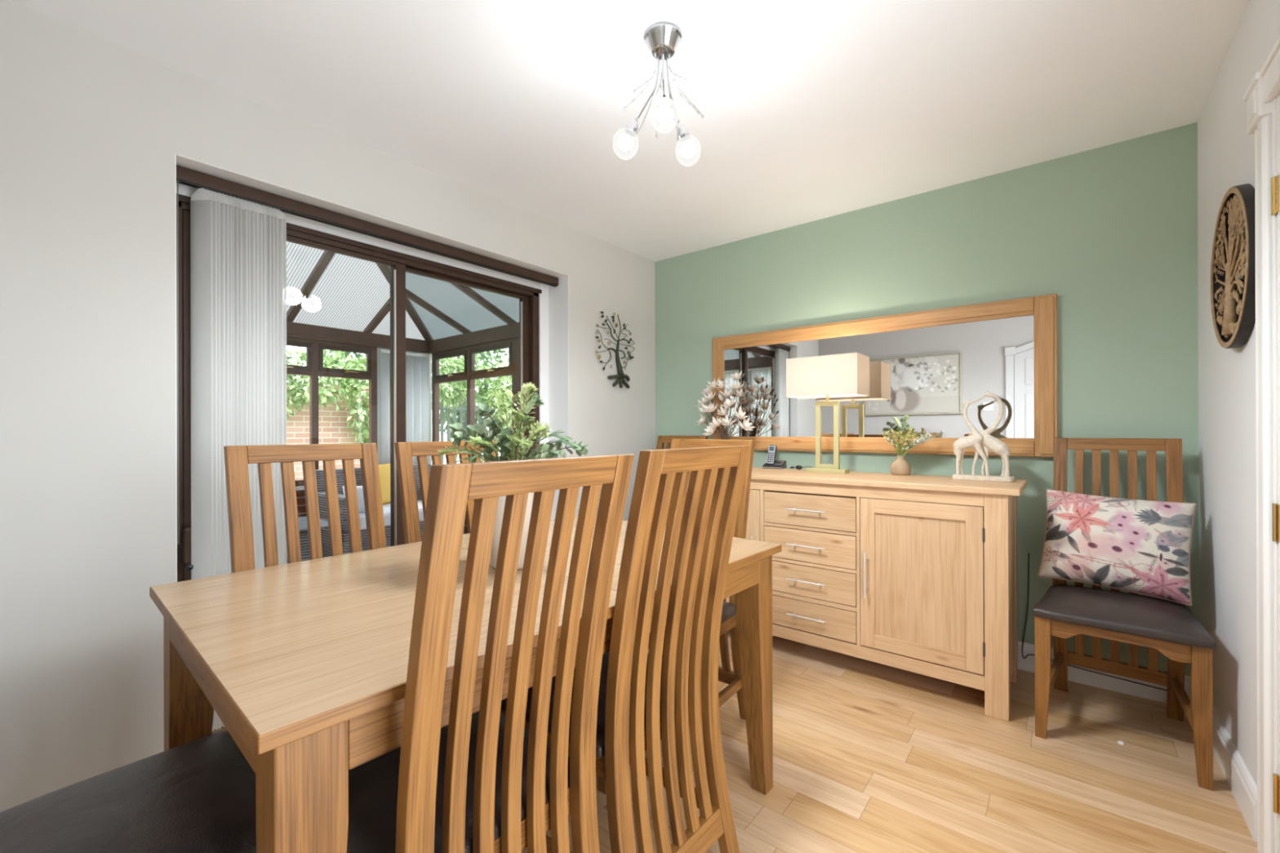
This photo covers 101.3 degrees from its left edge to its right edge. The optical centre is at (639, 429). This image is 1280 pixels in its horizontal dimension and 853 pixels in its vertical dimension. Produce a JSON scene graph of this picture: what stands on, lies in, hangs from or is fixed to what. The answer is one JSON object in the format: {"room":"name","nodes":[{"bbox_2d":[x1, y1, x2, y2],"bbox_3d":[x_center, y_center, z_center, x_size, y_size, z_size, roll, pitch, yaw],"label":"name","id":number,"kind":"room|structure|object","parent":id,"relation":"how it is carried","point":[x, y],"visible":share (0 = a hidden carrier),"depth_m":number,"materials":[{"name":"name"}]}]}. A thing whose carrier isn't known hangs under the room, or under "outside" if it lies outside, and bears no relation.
{"room":"dining room","nodes":[
{"label":"dining room","id":0,"kind":"room"},
{"bbox_2d":[296,489,306,517],"bbox_3d":[-3.582,0.891,4.589,0.220,0.660,4.068,0,0,39],"label":"wall","id":1,"kind":"structure","parent":0,"point":[300,496],"depth_m":4.92,"materials":[{"name":"red brick"}]},
{"bbox_2d":[295,485,304,490],"bbox_3d":[-2.404,0.537,3.630,2.900,0.030,3.696,0,0,39],"label":"trim","id":2,"kind":"structure","parent":1,"relation":"on","point":[300,487],"depth_m":4.81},
{"bbox_2d":[286,321,519,486],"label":"window","id":3,"kind":"structure","parent":1,"relation":"in","point":[314,368],"depth_m":5.12,"materials":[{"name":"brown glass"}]},
{"bbox_2d":[379,349,429,464],"bbox_3d":[-2.503,-0.163,5.602,0.030,1.325,0.525,0,0,39],"label":"vertical blind","id":4,"kind":"object","parent":3,"relation":"attached to","point":[417,388],"visible":0.45,"depth_m":5.65,"materials":[{"name":"fabric"}]},
{"bbox_2d":[0,0,655,812],"bbox_3d":[-1.125,-0.047,2.621,0.300,2.400,3.560,0,0,39],"label":"wall","id":5,"kind":"structure","parent":0,"point":[92,127],"depth_m":1.68,"materials":[{"name":"grey paint"}]},
{"bbox_2d":[176,193,542,582],"bbox_3d":[-1.188,0.141,2.614,0.120,2.031,1.765,0,0,39],"label":"door","id":6,"kind":"structure","parent":5,"relation":"in","point":[399,263],"depth_m":2.58,"materials":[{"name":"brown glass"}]},
{"bbox_2d":[176,182,549,452],"bbox_3d":[-1.164,0.101,2.637,0.037,2.104,1.829,0,0,39],"label":"door frame","id":7,"kind":"structure","parent":5,"relation":"attached to","point":[186,190],"depth_m":2.93,"materials":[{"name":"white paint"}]},
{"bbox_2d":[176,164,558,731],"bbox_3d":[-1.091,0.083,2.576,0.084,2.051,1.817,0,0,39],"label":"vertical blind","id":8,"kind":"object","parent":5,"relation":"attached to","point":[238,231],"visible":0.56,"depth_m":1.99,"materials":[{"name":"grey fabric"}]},
{"bbox_2d":[174,153,568,582],"bbox_3d":[-1.131,0.101,2.610,0.294,2.104,1.838,0,0,39],"label":"trim","id":9,"kind":"structure","parent":5,"relation":"attached to","point":[558,296],"depth_m":3.15,"materials":[{"name":"white paint"}]},
{"bbox_2d":[595,311,634,388],"bbox_3d":[-0.164,-0.536,3.536,0.044,0.503,0.399,0,0,39],"label":"wall art","id":10,"kind":"object","parent":5,"relation":"attached to","point":[620,375],"visible":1,"depth_m":3.55,"materials":[{"name":"black metal"}]},
{"bbox_2d":[286,241,425,340],"bbox_3d":[-2.817,-1.396,3.963,1.850,0.798,3.688,0,0,39],"label":"roof","id":11,"kind":"structure","parent":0,"point":[350,291],"depth_m":4.72,"materials":[{"name":"white plastic"}]},
{"bbox_2d":[286,250,516,341],"bbox_3d":[-2.385,-1.387,3.611,2.898,0.839,3.643,0,0,39],"label":"bars","id":12,"kind":"object","parent":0,"point":[326,256],"visible":0.11,"depth_m":4.77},
{"bbox_2d":[377,347,431,465],"bbox_3d":[-2.545,-0.163,5.669,0.050,1.371,0.600,0,0,39],"label":"wall","id":13,"kind":"structure","parent":0,"point":[378,348],"depth_m":5.44,"materials":[{"name":"white paint"}]},
{"bbox_2d":[388,266,519,339],"bbox_3d":[-1.807,-1.399,4.339,2.920,0.798,1.850,0,0,39],"label":"roof","id":14,"kind":"structure","parent":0,"point":[444,296],"depth_m":4.92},
{"bbox_2d":[431,337,519,465],"bbox_3d":[-1.231,-0.168,4.967,2.771,1.377,0.096,0,0,39],"label":"window","id":15,"kind":"structure","parent":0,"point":[470,375],"depth_m":5.37,"materials":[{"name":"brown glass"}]},
{"bbox_2d":[9,0,1248,262],"bbox_3d":[0.115,-1.291,1.739,3.343,0.080,3.760,0,0,39],"label":"ceiling","id":16,"kind":"structure","parent":0,"point":[812,110],"depth_m":1.89,"materials":[{"name":"paint"}]},
{"bbox_2d":[612,21,704,166],"bbox_3d":[0.062,-1.057,1.673,0.283,0.387,0.303,0,0,39],"label":"ceiling light","id":17,"kind":"object","parent":16,"relation":"attached to","point":[662,39],"visible":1,"depth_m":1.65,"materials":[{"name":"silver metal"}]},
{"bbox_2d":[211,630,1257,852],"bbox_3d":[0.122,1.179,1.737,3.343,0.060,3.760,0,0,39],"label":"floor","id":18,"kind":"structure","parent":0,"point":[869,757],"depth_m":1.75,"materials":[{"name":"brown wood"}]},
{"bbox_2d":[0,730,256,852],"bbox_3d":[-0.924,0.597,0.822,0.466,1.108,0.567,0,0,39],"label":"dining chair","id":19,"kind":"object","parent":18,"relation":"on","point":[197,796],"visible":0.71,"depth_m":0.88,"materials":[{"name":"black leather"}]},
{"bbox_2d":[223,443,386,573],"bbox_3d":[-0.793,0.597,1.411,0.567,1.108,0.466,0,0,39],"label":"dining chair","id":20,"kind":"object","parent":18,"relation":"on","point":[237,458],"visible":0.2,"depth_m":1.53,"materials":[{"name":"brown wood"}]},
{"bbox_2d":[394,440,496,544],"bbox_3d":[-0.510,0.597,1.802,0.567,1.108,0.466,0,0,39],"label":"dining chair","id":21,"kind":"object","parent":18,"relation":"on","point":[404,451],"visible":0.06,"depth_m":1.83,"materials":[{"name":"brown wood"}]},
{"bbox_2d":[149,515,782,852],"bbox_3d":[-0.353,0.760,1.465,0.932,0.780,1.396,0,0,41],"label":"dining table","id":22,"kind":"object","parent":18,"relation":"on","point":[304,664],"visible":0.66,"depth_m":0.96,"materials":[{"name":"brown wood"}]},
{"bbox_2d":[490,492,533,569],"bbox_3d":[-0.348,0.259,1.428,0.128,0.222,0.128,0,0,39],"label":"vase","id":23,"kind":"object","parent":22,"relation":"on","point":[501,501],"visible":0.23,"depth_m":1.38,"materials":[{"name":"beige ceramic"}]},
{"bbox_2d":[437,382,587,463],"bbox_3d":[-0.342,0.040,1.430,0.399,0.342,0.242,0,0,-15],"label":"foliage arrangement","id":24,"kind":"object","parent":23,"relation":"in","point":[506,436],"visible":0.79,"depth_m":1.42,"materials":[{"name":"green plant"}]},
{"bbox_2d":[346,453,634,852],"bbox_3d":[-0.349,0.598,0.992,0.567,1.104,0.449,0,0,39],"label":"dining chair","id":25,"kind":"object","parent":18,"relation":"on","point":[483,781],"visible":0.84,"depth_m":0.84,"materials":[{"name":"brown wood"}]},
{"bbox_2d":[500,445,751,852],"bbox_3d":[-0.062,0.595,1.354,0.568,1.108,0.466,0,0,41],"label":"dining chair","id":26,"kind":"object","parent":18,"relation":"on","point":[644,697],"visible":0.73,"depth_m":1.20,"materials":[{"name":"brown wood"}]},
{"bbox_2d":[656,435,708,449],"bbox_3d":[0.121,0.596,3.381,0.466,1.108,0.567,0,0,39],"label":"dining chair","id":27,"kind":"object","parent":18,"relation":"on","point":[661,440],"visible":0.05,"depth_m":3.64,"materials":[{"name":"brown wood"}]},
{"bbox_2d":[648,439,755,777],"bbox_3d":[0.128,0.595,2.010,0.466,1.108,0.568,0,0,41],"label":"dining chair","id":28,"kind":"object","parent":18,"relation":"on","point":[728,620],"visible":0.09,"depth_m":2.05,"materials":[{"name":"brown wood"}]},
{"bbox_2d":[686,466,1026,721],"bbox_3d":[0.955,0.690,2.740,1.697,0.915,0.511,0,0,39],"label":"sideboard","id":29,"kind":"object","parent":18,"relation":"on","point":[917,574],"visible":0.68,"depth_m":2.32,"materials":[{"name":"brown wood"}]},
{"bbox_2d":[762,444,786,469],"bbox_3d":[0.817,0.163,3.175,0.123,0.139,0.111,0,0,33],"label":"cordless phone","id":30,"kind":"object","parent":29,"relation":"on","point":[771,463],"visible":1,"depth_m":3.18,"materials":[{"name":"black plastic"}]},
{"bbox_2d":[790,465,813,469],"bbox_3d":[0.974,0.219,3.048,0.193,0.025,0.043,0,0,13],"label":"plug","id":31,"kind":"object","parent":29,"relation":"on","point":[797,467],"visible":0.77,"depth_m":3.04,"materials":[{"name":"black plastic"}]},
{"bbox_2d":[786,352,869,473],"bbox_3d":[1.020,-0.079,2.854,0.380,0.622,0.213,0,0,39],"label":"table lamp","id":32,"kind":"object","parent":29,"relation":"on","point":[843,375],"visible":1,"depth_m":2.80,"materials":[{"name":"beige metal"}]},
{"bbox_2d":[890,455,911,475],"bbox_3d":[1.335,0.182,2.688,0.094,0.099,0.094,0,0,39],"label":"bud vase","id":33,"kind":"object","parent":29,"relation":"on","point":[900,466],"visible":1,"depth_m":2.66,"materials":[{"name":"beige ceramic"}]},
{"bbox_2d":[882,426,933,455],"bbox_3d":[1.348,0.068,2.657,0.234,0.176,0.149,0,0,39],"label":"bunch","id":34,"kind":"object","parent":33,"relation":"on","point":[904,445],"visible":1,"depth_m":2.66,"materials":[{"name":"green plant"}]},
{"bbox_2d":[952,391,1014,482],"bbox_3d":[1.557,0.027,2.386,0.232,0.406,0.088,0,0,39],"label":"sculpture","id":35,"kind":"object","parent":29,"relation":"on","point":[988,442],"visible":1,"depth_m":2.37,"materials":[{"name":"ceramic"}]},
{"bbox_3d":[0.531,0.155,3.285,0.104,0.158,0.104,0,0,39],"label":"vase","id":36,"kind":"object","parent":29,"relation":"on","visible":0},
{"bbox_2d":[696,370,755,439],"bbox_3d":[0.512,-0.114,3.264,0.417,0.518,0.214,0,0,31],"label":"branches","id":37,"kind":"object","parent":36,"relation":"in","point":[726,421],"visible":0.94,"depth_m":3.26,"materials":[{"name":"white plant"}]},
{"bbox_2d":[697,413,705,425],"bbox_3d":[0.384,-0.065,3.364,0.066,0.081,0.103,0,0,39],"label":"flower","id":38,"kind":"object","parent":37,"relation":"on","point":[702,420],"depth_m":3.36,"materials":[{"name":"white plant"}]},
{"bbox_2d":[696,397,706,405],"bbox_3d":[0.402,-0.184,3.401,0.089,0.064,0.093,0,0,39],"label":"flower","id":39,"kind":"object","parent":37,"relation":"on","point":[704,402],"depth_m":3.38,"materials":[{"name":"white plant"}]},
{"bbox_2d":[697,402,711,412],"bbox_3d":[0.414,-0.144,3.322,0.095,0.072,0.093,0,0,-9],"label":"flower","id":40,"kind":"object","parent":37,"relation":"on","point":[705,409],"depth_m":3.33,"materials":[{"name":"white plant"}]},
{"bbox_2d":[701,386,714,394],"bbox_3d":[0.428,-0.259,3.370,0.090,0.059,0.104,0,0,39],"label":"flower","id":41,"kind":"object","parent":37,"relation":"on","point":[708,391],"depth_m":3.36,"materials":[{"name":"white plant"}]},
{"bbox_2d":[701,391,715,399],"bbox_3d":[0.435,-0.218,3.319,0.082,0.062,0.100,0,0,-28],"label":"flower","id":42,"kind":"object","parent":37,"relation":"on","point":[709,393],"depth_m":3.34,"materials":[{"name":"white plant"}]},
{"bbox_2d":[702,421,715,435],"bbox_3d":[0.430,-0.010,3.234,0.067,0.099,0.104,0,0,-20],"label":"flower","id":43,"kind":"object","parent":37,"relation":"on","point":[711,429],"depth_m":3.25,"materials":[{"name":"white plant"}]},
{"bbox_2d":[705,403,718,412],"bbox_3d":[0.444,-0.141,3.272,0.084,0.062,0.097,0,0,-15],"label":"flower","id":44,"kind":"object","parent":37,"relation":"on","point":[711,408],"depth_m":3.28,"materials":[{"name":"white plant"}]},
{"bbox_2d":[706,377,719,387],"bbox_3d":[0.458,-0.303,3.321,0.095,0.071,0.093,0,0,21],"label":"flower","id":45,"kind":"object","parent":37,"relation":"on","point":[713,384],"depth_m":3.31,"materials":[{"name":"white plant"}]},
{"bbox_2d":[709,416,721,427],"bbox_3d":[0.463,-0.049,3.238,0.071,0.072,0.091,0,0,-17],"label":"flower","id":46,"kind":"object","parent":37,"relation":"on","point":[715,424],"depth_m":3.24,"materials":[{"name":"white plant"}]},
{"bbox_2d":[713,379,727,388],"bbox_3d":[0.504,-0.288,3.289,0.078,0.059,0.096,0,0,-33],"label":"flower","id":47,"kind":"object","parent":37,"relation":"on","point":[721,385],"depth_m":3.30,"materials":[{"name":"white plant"}]},
{"bbox_2d":[715,405,729,415],"bbox_3d":[0.517,-0.121,3.251,0.096,0.064,0.084,0,0,39],"label":"flower","id":48,"kind":"object","parent":37,"relation":"on","point":[724,411],"depth_m":3.26,"materials":[{"name":"white plant"}]},
{"bbox_2d":[715,391,732,401],"bbox_3d":[0.539,-0.211,3.311,0.095,0.070,0.086,0,0,-16],"label":"flower","id":49,"kind":"object","parent":37,"relation":"on","point":[724,397],"depth_m":3.29,"materials":[{"name":"white plant"}]},
{"bbox_2d":[716,413,737,425],"bbox_3d":[0.532,-0.064,3.220,0.108,0.078,0.080,0,0,-25],"label":"flower","id":50,"kind":"object","parent":37,"relation":"on","point":[725,421],"depth_m":3.24,"materials":[{"name":"white plant"}]},
{"bbox_2d":[719,388,735,396],"bbox_3d":[0.539,-0.233,3.261,0.111,0.051,0.090,0,0,39],"label":"flower","id":51,"kind":"object","parent":37,"relation":"on","point":[726,393],"depth_m":3.27,"materials":[{"name":"white plant"}]},
{"bbox_2d":[720,396,734,407],"bbox_3d":[0.539,-0.172,3.208,0.097,0.067,0.089,0,0,-34],"label":"flower","id":52,"kind":"object","parent":37,"relation":"on","point":[729,403],"depth_m":3.23,"materials":[{"name":"white plant"}]},
{"bbox_2d":[726,381,743,389],"bbox_3d":[0.589,-0.276,3.235,0.120,0.051,0.083,0,0,9],"label":"flower","id":53,"kind":"object","parent":37,"relation":"on","point":[735,386],"depth_m":3.25,"materials":[{"name":"white plant"}]},
{"bbox_2d":[729,370,744,379],"bbox_3d":[0.604,-0.342,3.276,0.094,0.064,0.090,0,0,-8],"label":"flower","id":54,"kind":"object","parent":37,"relation":"on","point":[736,376],"depth_m":3.27,"materials":[{"name":"white plant"}]},
{"bbox_2d":[731,387,748,396],"bbox_3d":[0.614,-0.233,3.228,0.102,0.060,0.089,0,0,2],"label":"flower","id":55,"kind":"object","parent":37,"relation":"on","point":[739,393],"depth_m":3.24,"materials":[{"name":"white plant"}]},
{"bbox_2d":[733,405,747,418],"bbox_3d":[0.608,-0.106,3.179,0.091,0.083,0.067,0,0,-27],"label":"flower","id":56,"kind":"object","parent":37,"relation":"on","point":[740,415],"depth_m":3.20,"materials":[{"name":"white plant"}]},
{"bbox_2d":[737,417,755,431],"bbox_3d":[0.641,-0.035,3.167,0.085,0.084,0.099,0,0,39],"label":"flower","id":57,"kind":"object","parent":37,"relation":"on","point":[745,425],"depth_m":3.19,"materials":[{"name":"white plant"}]},
{"bbox_2d":[1117,741,1124,745],"bbox_3d":[1.750,1.140,1.910,0.020,0.008,0.020,0,0,39],"label":"cap","id":58,"kind":"object","parent":18,"relation":"on","point":[1121,743],"visible":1,"depth_m":1.91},
{"bbox_2d":[1031,437,1216,791],"bbox_3d":[1.818,0.590,2.007,0.467,1.108,0.568,0,0,42],"label":"dining chair","id":59,"kind":"object","parent":18,"relation":"on","point":[1169,628],"visible":0.85,"depth_m":1.95,"materials":[{"name":"brown wood"}]},
{"bbox_2d":[1038,488,1196,605],"bbox_3d":[1.866,0.444,2.072,0.221,0.378,0.458,0,0,-44],"label":"cushion","id":60,"kind":"object","parent":59,"relation":"on","point":[1137,546],"visible":1,"depth_m":2.00,"materials":[{"name":"fabric"}]},
{"bbox_2d":[465,122,1199,675],"bbox_3d":[0.130,-0.019,4.042,6.233,2.460,0.228,0,0,39],"label":"wall","id":61,"kind":"structure","parent":0,"point":[1110,230],"depth_m":2.48,"materials":[{"name":"green paint"}]},
{"bbox_2d":[712,293,1057,457],"bbox_3d":[1.209,-0.246,2.989,1.830,0.750,0.040,0,0,39],"label":"wall mirror","id":62,"kind":"object","parent":61,"relation":"attached to","point":[924,366],"visible":0.72,"depth_m":2.77,"materials":[{"name":"brown wood"}]},
{"bbox_2d":[724,315,1034,438],"bbox_3d":[1.207,-0.246,2.987,1.666,0.586,0.006,0,0,39],"label":"mirror glass","id":63,"kind":"object","parent":62,"relation":"on","point":[922,375],"depth_m":2.79,"materials":[{"name":"white"}]},
{"bbox_2d":[1022,553,1166,690],"bbox_3d":[2.022,0.838,2.328,0.534,0.507,0.008,0,0,39],"label":"power cable","id":64,"kind":"object","parent":61,"relation":"attached to","point":[1028,553],"visible":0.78,"depth_m":2.48,"materials":[{"name":"black plastic"}]},
{"bbox_2d":[1017,640,1190,703],"bbox_3d":[1.190,1.083,3.024,2.776,0.128,0.016,0,0,39],"label":"baseboard","id":65,"kind":"structure","parent":61,"relation":"attached to","point":[1074,674],"depth_m":2.31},
{"bbox_2d":[1197,0,1279,786],"bbox_3d":[1.254,-0.055,0.684,0.250,2.400,3.560,0,0,39],"label":"wall","id":66,"kind":"structure","parent":0,"point":[1227,455],"depth_m":1.73,"materials":[{"name":"paint"}]},
{"bbox_2d":[1210,183,1255,348],"bbox_3d":[1.826,-0.496,1.621,0.041,0.486,0.486,0,0,39],"label":"wall art","id":67,"kind":"object","parent":66,"relation":"attached to","point":[1233,264],"visible":0.99,"depth_m":1.59,"materials":[{"name":"brown wood"}]},
{"bbox_2d":[1213,704,1257,842],"bbox_3d":[1.996,1.080,1.801,0.016,0.128,0.895,0,0,39],"label":"baseboard","id":68,"kind":"structure","parent":66,"relation":"attached to","point":[1241,783],"depth_m":1.62,"materials":[{"name":"white wood"}]},
{"bbox_2d":[1243,35,1279,852],"bbox_3d":[1.445,0.110,1.004,0.259,2.070,0.991,0,0,39],"label":"door","id":69,"kind":"structure","parent":66,"relation":"in","point":[1262,95],"depth_m":1.35,"materials":[{"name":"white wood"}]},
{"bbox_3d":[-2.483,1.199,3.695,3.170,0.058,4.188,0,0,39],"label":"floor","id":70,"kind":"structure","parent":0,"visible":0},
{"bbox_2d":[287,516,328,564],"bbox_3d":[-2.767,0.942,4.037,0.600,0.417,0.600,0,0,39],"label":"coffee table","id":71,"kind":"object","parent":70,"relation":"on","point":[303,526],"visible":0.08,"depth_m":4.00,"materials":[{"name":"grey wicker"}]},
{"bbox_2d":[315,463,465,557],"bbox_3d":[-2.395,0.770,5.049,0.740,0.800,1.150,0,0,39],"label":"sofa","id":72,"kind":"object","parent":70,"relation":"on","point":[319,473],"visible":0.15,"depth_m":4.65,"materials":[{"name":"grey fabric"}]},
{"bbox_2d":[342,485,364,513],"bbox_3d":[-2.488,0.623,4.698,0.301,0.250,0.147,0,0,-42],"label":"cushion","id":73,"kind":"object","parent":72,"relation":"on","point":[359,488],"visible":0.12,"depth_m":4.64,"materials":[{"name":"white fabric"}]},
{"bbox_2d":[377,462,390,505],"bbox_3d":[-2.553,0.544,5.228,0.165,0.411,0.440,0,0,11],"label":"cushion","id":74,"kind":"object","parent":72,"relation":"on","point":[384,469],"visible":0.23,"depth_m":5.17,"materials":[{"name":"yellow fabric"}]},
{"bbox_2d":[359,499,423,530],"bbox_3d":[-2.360,0.805,5.021,0.630,0.130,0.902,0,0,39],"label":"seat cushion","id":75,"kind":"object","parent":72,"relation":"on","point":[386,508],"depth_m":4.68,"materials":[{"name":"white fabric"}]},
{"label":"outside","id":76,"kind":"structure","parent":0,"visible":0},
{"bbox_3d":[-6.689,1.322,6.868,13.700,0.100,24.000,0,0,39],"label":"ground","id":77,"kind":"structure","parent":76,"visible":0},
{"bbox_2d":[286,383,368,479],"bbox_3d":[-6.884,0.326,4.479,0.280,1.890,10.050,0,0,39],"label":"wall","id":78,"kind":"structure","parent":77,"relation":"on","point":[332,424],"depth_m":7.35,"materials":[{"name":"brick"}]},
{"bbox_2d":[286,346,482,443],"bbox_3d":[-4.981,-0.530,6.092,0.617,1.633,7.317,0,0,39],"label":"foliage","id":79,"kind":"object","parent":78,"relation":"attached to","point":[449,394],"visible":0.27,"depth_m":7.25,"materials":[{"name":"green plant"}]},
{"bbox_2d":[297,346,368,386],"bbox_3d":[-4.738,-0.724,8.881,2.066,4.030,1.910,0,0,39],"label":"tree","id":80,"kind":"object","parent":77,"relation":"on","point":[345,354],"visible":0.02,"depth_m":8.29,"materials":[{"name":"green plant"}]},
{"bbox_2d":[439,395,502,464],"bbox_3d":[-3.009,0.338,9.223,0.100,1.850,2.100,0,0,39],"label":"fence","id":81,"kind":"object","parent":77,"relation":"on","point":[442,409],"visible":0.04,"depth_m":9.01,"materials":[{"name":"grey wood"}]},
{"bbox_2d":[439,348,511,462],"bbox_3d":[-3.428,-0.877,10.499,2.048,4.331,2.002,0,0,39],"label":"tree","id":82,"kind":"object","parent":77,"relation":"on","point":[482,397],"visible":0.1,"depth_m":10.18,"materials":[{"name":"green plant"}]},
{"bbox_2d":[484,357,511,453],"bbox_3d":[-2.149,-0.005,8.909,1.106,2.575,0.846,0,0,39],"label":"shrub","id":83,"kind":"object","parent":77,"relation":"on","point":[501,388],"visible":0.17,"depth_m":8.80,"materials":[{"name":"green plant"}]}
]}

